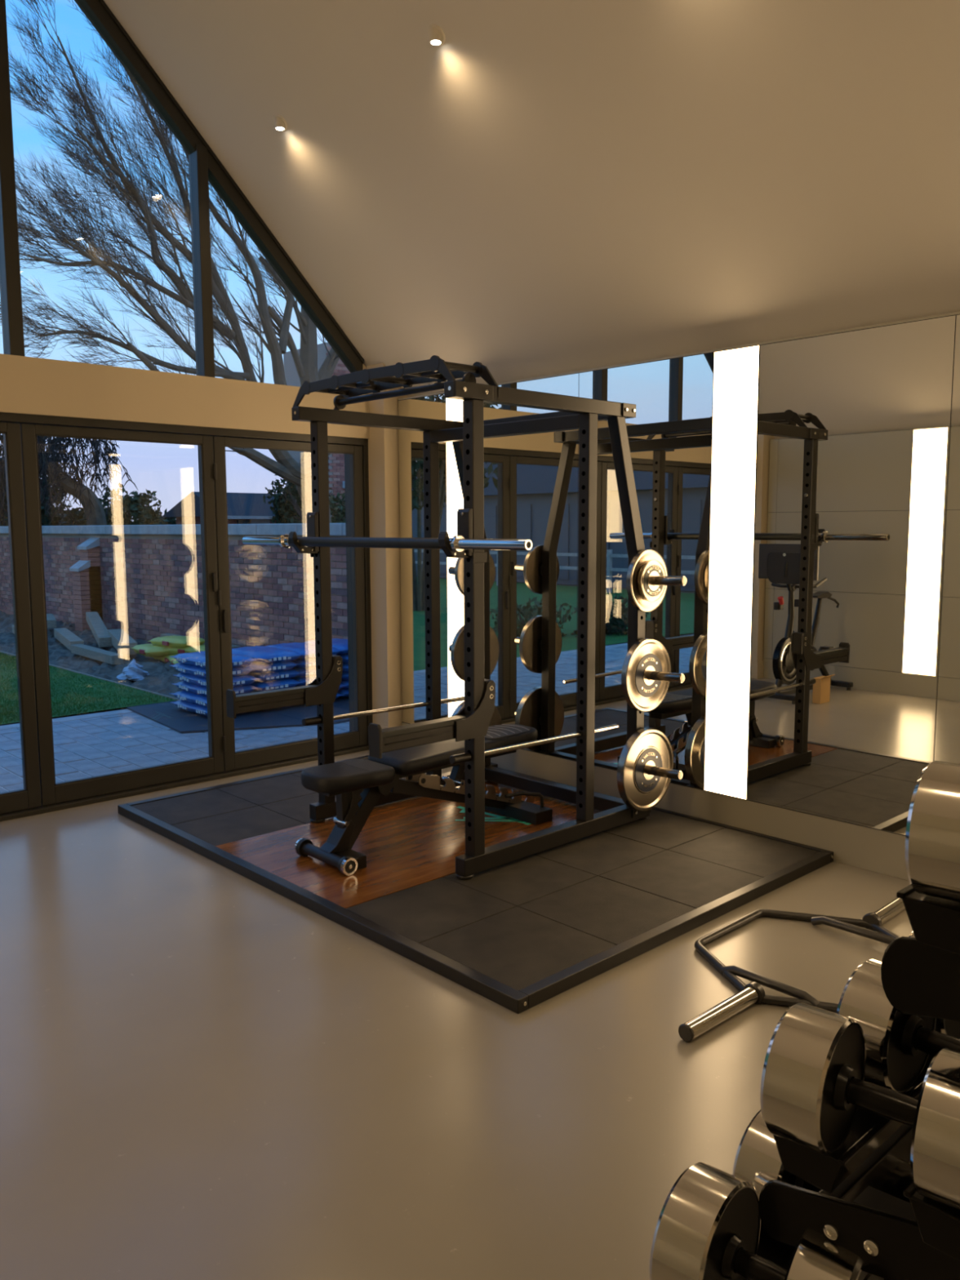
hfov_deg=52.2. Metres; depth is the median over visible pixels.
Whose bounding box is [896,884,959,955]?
tray
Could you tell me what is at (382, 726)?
baseboard
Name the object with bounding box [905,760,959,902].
dumbbell
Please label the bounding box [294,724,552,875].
bench
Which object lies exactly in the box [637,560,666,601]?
weight plate
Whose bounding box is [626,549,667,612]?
weight plate
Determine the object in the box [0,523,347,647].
wall
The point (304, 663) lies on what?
sack
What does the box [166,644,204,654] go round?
sack
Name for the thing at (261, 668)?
sack
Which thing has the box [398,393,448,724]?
wall mirror
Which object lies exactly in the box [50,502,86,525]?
evergreen shrub
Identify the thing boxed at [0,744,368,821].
trim
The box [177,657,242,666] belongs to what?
print
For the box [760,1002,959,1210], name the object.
dumbbell
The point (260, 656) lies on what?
print
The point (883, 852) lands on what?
trim
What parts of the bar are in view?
hex frame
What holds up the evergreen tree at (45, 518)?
on the ground at (94, 673)
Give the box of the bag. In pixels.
[116,657,149,680]
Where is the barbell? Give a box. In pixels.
[241,533,532,552]
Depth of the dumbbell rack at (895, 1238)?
1.38 m
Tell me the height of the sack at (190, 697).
0.108 m
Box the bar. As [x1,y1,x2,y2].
[678,897,905,1042]
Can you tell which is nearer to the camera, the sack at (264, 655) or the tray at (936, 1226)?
the tray at (936, 1226)
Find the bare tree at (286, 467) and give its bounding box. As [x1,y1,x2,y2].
[0,0,339,523]
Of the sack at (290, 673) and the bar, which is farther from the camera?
the sack at (290, 673)
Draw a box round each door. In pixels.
[0,422,41,813]
[20,423,223,805]
[212,435,367,771]
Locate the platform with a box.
[117,755,833,1013]
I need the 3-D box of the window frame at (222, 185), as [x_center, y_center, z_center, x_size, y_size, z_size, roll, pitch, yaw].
[-2.560,-2.803,5.251,4.670,2.636,0.105,-6,9,-43]
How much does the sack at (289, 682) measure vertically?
0.110 m
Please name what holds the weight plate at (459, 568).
on the power rack at (470, 725)
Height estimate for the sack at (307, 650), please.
0.107 m
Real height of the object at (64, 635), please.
0.150 m
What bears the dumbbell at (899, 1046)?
on the dumbbell rack at (895, 1238)
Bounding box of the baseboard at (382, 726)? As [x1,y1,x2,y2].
[380,724,401,728]
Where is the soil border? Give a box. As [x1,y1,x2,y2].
[0,610,182,697]
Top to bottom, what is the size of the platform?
0.050 m
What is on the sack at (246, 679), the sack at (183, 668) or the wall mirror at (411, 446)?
the sack at (183, 668)
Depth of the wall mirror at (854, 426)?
4.61 m
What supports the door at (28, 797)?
in the wall at (30, 385)
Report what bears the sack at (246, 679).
on the sack at (198, 690)
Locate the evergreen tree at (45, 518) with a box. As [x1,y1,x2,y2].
[0,447,77,526]
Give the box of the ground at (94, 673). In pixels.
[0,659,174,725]
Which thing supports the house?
on the ground at (94, 673)
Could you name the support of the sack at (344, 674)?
on the sack at (343, 682)
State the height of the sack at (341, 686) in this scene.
0.108 m
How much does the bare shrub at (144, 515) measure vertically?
2.902 m
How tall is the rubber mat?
0.014 m
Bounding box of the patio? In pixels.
[0,712,349,792]
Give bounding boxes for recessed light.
[273,114,287,131]
[427,24,445,45]
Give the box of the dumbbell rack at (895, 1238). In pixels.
[756,884,959,1279]
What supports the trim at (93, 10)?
in the wall at (30, 385)
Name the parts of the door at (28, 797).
rail, rail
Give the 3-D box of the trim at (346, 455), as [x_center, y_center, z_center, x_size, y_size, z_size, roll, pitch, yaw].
[-2.627,-0.097,5.645,5.480,2.370,0.300,-6,9,-43]
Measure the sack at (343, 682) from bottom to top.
0.110 m
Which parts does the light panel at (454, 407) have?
edge trim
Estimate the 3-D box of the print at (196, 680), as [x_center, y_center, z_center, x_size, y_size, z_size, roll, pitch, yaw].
[-2.438,0.368,8.668,0.695,0.038,0.232,2,7,21]
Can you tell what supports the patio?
on the ground at (94, 673)
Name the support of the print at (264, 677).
attached to the sack at (290, 673)
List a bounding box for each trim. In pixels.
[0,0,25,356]
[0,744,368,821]
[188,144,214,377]
[344,453,354,731]
[397,311,959,400]
[401,722,908,880]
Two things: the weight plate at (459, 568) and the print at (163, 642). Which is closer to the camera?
the weight plate at (459, 568)
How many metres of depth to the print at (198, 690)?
8.72 m
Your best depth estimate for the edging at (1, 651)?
10.65 m
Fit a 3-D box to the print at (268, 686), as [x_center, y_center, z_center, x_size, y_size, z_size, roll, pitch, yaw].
[-2.120,0.416,9.004,0.695,0.034,0.232,2,7,21]
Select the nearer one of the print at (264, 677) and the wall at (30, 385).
the wall at (30, 385)
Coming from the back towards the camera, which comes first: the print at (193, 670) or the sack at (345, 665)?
the sack at (345, 665)
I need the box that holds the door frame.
[0,412,372,745]
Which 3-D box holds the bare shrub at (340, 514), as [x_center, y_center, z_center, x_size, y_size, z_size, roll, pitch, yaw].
[-3.360,-2.185,22.613,1.381,2.649,0.899,-3,7,-23]
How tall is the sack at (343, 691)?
0.109 m
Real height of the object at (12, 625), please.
0.120 m
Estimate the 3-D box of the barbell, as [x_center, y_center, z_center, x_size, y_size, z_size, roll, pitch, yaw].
[-0.560,-0.467,4.689,0.074,0.074,2.200,-6,9,-43]
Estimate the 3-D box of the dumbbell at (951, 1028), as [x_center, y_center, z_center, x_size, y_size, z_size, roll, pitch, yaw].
[0.877,0.611,1.648,0.190,0.190,0.292,-6,9,-43]
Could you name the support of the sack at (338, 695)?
on the rubber mat
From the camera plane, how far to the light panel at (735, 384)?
5.07 m
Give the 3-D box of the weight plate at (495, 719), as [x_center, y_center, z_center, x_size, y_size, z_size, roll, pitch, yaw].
[-0.032,0.579,6.167,0.437,0.437,0.048,-6,9,-43]
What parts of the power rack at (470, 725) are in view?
spotter arm, bracket plate, bracket plate, bar plate, pull plate, safety rod, pull plate, spotter arm, bracket plate, bar plate, post, splice plate, bracket plate, safety rod, post, splice plate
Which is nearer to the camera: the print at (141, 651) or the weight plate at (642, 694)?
the weight plate at (642, 694)
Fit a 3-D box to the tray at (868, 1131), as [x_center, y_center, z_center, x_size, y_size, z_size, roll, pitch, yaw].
[0.934,0.713,1.863,1.262,0.058,0.111,-6,9,-43]
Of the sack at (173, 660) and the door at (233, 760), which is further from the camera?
the sack at (173, 660)
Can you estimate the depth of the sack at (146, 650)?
11.83 m
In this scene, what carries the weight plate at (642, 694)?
on the power rack at (470, 725)
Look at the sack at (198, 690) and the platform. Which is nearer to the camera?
the platform
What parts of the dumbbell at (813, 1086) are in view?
handle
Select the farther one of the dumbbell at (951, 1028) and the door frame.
the door frame
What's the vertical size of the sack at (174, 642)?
0.131 m
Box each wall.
[0,353,369,439]
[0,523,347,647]
[365,362,408,727]
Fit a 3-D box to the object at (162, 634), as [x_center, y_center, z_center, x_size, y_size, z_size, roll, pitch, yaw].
[-3.642,0.045,12.708,1.706,0.140,0.130,6,9,42]
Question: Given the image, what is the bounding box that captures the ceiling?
[103,0,959,397]
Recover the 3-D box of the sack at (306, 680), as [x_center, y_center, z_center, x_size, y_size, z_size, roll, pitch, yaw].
[-1.763,0.354,9.538,0.469,0.108,0.796,-6,9,-43]
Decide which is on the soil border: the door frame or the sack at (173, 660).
the sack at (173, 660)
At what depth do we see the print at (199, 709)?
8.75 m
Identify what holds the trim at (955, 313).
attached to the wall
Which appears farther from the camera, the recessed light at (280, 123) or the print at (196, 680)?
the print at (196, 680)
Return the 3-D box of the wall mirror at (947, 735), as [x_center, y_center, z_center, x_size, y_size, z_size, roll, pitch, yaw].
[2.182,-0.219,4.144,0.013,2.309,0.440,-6,9,-43]
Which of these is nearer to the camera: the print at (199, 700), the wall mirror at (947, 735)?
the wall mirror at (947, 735)
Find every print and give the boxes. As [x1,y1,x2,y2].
[138,648,145,653]
[161,640,168,645]
[175,666,240,675]
[177,648,184,653]
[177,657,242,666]
[177,694,205,705]
[177,704,205,714]
[178,684,244,694]
[179,675,244,685]
[232,653,290,661]
[253,674,288,679]
[262,665,285,671]
[265,684,288,689]
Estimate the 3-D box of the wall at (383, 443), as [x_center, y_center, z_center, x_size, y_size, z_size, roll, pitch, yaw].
[-0.650,-0.574,7.129,0.238,2.763,0.200,-6,9,-43]
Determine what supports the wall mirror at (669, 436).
attached to the wall
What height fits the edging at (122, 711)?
0.032 m
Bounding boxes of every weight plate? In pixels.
[450,625,498,681]
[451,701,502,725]
[454,554,495,595]
[617,728,673,811]
[621,638,671,711]
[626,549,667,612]
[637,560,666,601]
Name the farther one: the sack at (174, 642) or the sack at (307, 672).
the sack at (174, 642)
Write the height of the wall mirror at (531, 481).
2.309 m
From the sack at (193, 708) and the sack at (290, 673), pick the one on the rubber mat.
the sack at (193, 708)
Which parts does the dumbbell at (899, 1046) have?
handle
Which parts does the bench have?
seat rail, seat post, seat, leg, pad rail, carry handle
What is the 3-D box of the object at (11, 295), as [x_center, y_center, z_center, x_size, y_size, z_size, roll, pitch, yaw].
[-2.567,-2.778,5.256,0.077,2.585,0.112,-6,9,-43]
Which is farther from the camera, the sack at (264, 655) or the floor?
the sack at (264, 655)
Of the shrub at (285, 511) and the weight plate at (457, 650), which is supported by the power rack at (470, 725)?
the weight plate at (457, 650)
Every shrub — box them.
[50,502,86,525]
[97,482,166,524]
[152,506,176,524]
[262,474,303,523]
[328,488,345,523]
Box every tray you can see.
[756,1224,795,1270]
[773,1054,933,1193]
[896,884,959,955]
[903,1181,959,1261]
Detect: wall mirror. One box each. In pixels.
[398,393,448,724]
[483,373,579,761]
[575,351,713,790]
[746,314,955,835]
[933,314,959,764]
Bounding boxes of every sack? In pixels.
[130,643,168,657]
[147,635,204,648]
[151,654,172,662]
[165,654,178,664]
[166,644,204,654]
[168,662,256,678]
[168,689,207,706]
[169,650,257,668]
[169,699,245,716]
[171,680,257,696]
[173,672,261,687]
[231,645,302,663]
[247,660,300,673]
[248,668,303,681]
[248,678,303,691]
[265,642,343,658]
[289,657,315,667]
[291,675,315,685]
[292,666,315,676]
[294,684,346,690]
[304,638,347,653]
[304,693,344,704]
[336,653,348,662]
[337,688,348,697]
[340,680,348,688]
[341,671,348,679]
[342,662,348,671]
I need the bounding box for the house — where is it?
[161,491,285,524]
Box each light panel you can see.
[445,398,464,716]
[703,344,759,799]
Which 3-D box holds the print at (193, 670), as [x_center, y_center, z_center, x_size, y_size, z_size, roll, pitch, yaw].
[-2.473,0.282,8.672,0.695,0.037,0.232,2,7,21]
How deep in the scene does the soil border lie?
12.19 m
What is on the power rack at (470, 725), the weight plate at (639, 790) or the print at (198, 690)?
the weight plate at (639, 790)
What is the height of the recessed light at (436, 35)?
0.080 m
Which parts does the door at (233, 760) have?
lock plate, handle, rail, rail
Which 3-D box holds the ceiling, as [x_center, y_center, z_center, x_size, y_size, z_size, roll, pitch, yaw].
[0.649,-2.475,1.849,5.480,2.940,9.500,-6,9,-43]
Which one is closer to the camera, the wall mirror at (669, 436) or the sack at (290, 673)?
the wall mirror at (669, 436)
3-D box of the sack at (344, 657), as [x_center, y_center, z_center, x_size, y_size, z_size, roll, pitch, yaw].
[-1.364,0.146,9.824,0.469,0.106,0.795,-6,9,-43]
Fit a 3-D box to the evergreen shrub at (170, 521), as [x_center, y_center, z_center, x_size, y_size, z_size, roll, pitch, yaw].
[-10.109,-3.057,31.347,1.598,2.435,1.085,-3,7,-21]
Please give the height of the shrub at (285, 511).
3.131 m
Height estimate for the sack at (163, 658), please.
0.131 m
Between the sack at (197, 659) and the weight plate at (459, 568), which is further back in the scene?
the sack at (197, 659)
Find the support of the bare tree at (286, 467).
on the ground at (94, 673)
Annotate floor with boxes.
[0,750,912,1279]
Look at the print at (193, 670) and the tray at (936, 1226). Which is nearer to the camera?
the tray at (936, 1226)
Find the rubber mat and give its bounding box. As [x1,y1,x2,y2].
[124,697,349,733]
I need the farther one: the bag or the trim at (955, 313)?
the bag
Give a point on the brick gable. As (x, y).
(335, 460)
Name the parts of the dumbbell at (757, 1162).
handle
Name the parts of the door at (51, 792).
rail, rail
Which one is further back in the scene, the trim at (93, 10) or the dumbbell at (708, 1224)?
the trim at (93, 10)
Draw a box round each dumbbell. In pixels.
[649,1161,887,1279]
[732,1109,912,1225]
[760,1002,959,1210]
[835,959,959,1093]
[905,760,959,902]
[908,931,959,1039]
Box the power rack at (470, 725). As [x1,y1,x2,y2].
[226,355,686,879]
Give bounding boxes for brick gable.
[283,342,350,523]
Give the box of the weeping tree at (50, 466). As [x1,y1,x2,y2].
[0,433,137,526]
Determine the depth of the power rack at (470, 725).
4.92 m
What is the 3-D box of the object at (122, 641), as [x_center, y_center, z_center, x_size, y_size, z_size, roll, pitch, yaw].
[-4.721,0.018,12.928,0.195,0.180,1.569,-3,7,-26]
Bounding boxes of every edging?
[0,650,179,700]
[0,708,134,729]
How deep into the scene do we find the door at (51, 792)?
5.87 m
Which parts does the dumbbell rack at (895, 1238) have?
plate, long rail, tier arm, plate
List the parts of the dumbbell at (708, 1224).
handle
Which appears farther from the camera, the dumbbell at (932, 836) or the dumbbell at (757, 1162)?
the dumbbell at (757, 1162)
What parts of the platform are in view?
frame rail, frame rail, frame rail, frame rail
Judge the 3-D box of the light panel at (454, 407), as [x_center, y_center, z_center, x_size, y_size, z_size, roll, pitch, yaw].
[-0.131,-0.492,6.590,0.015,2.309,0.265,-6,9,-43]
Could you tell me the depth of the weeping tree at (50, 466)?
22.01 m

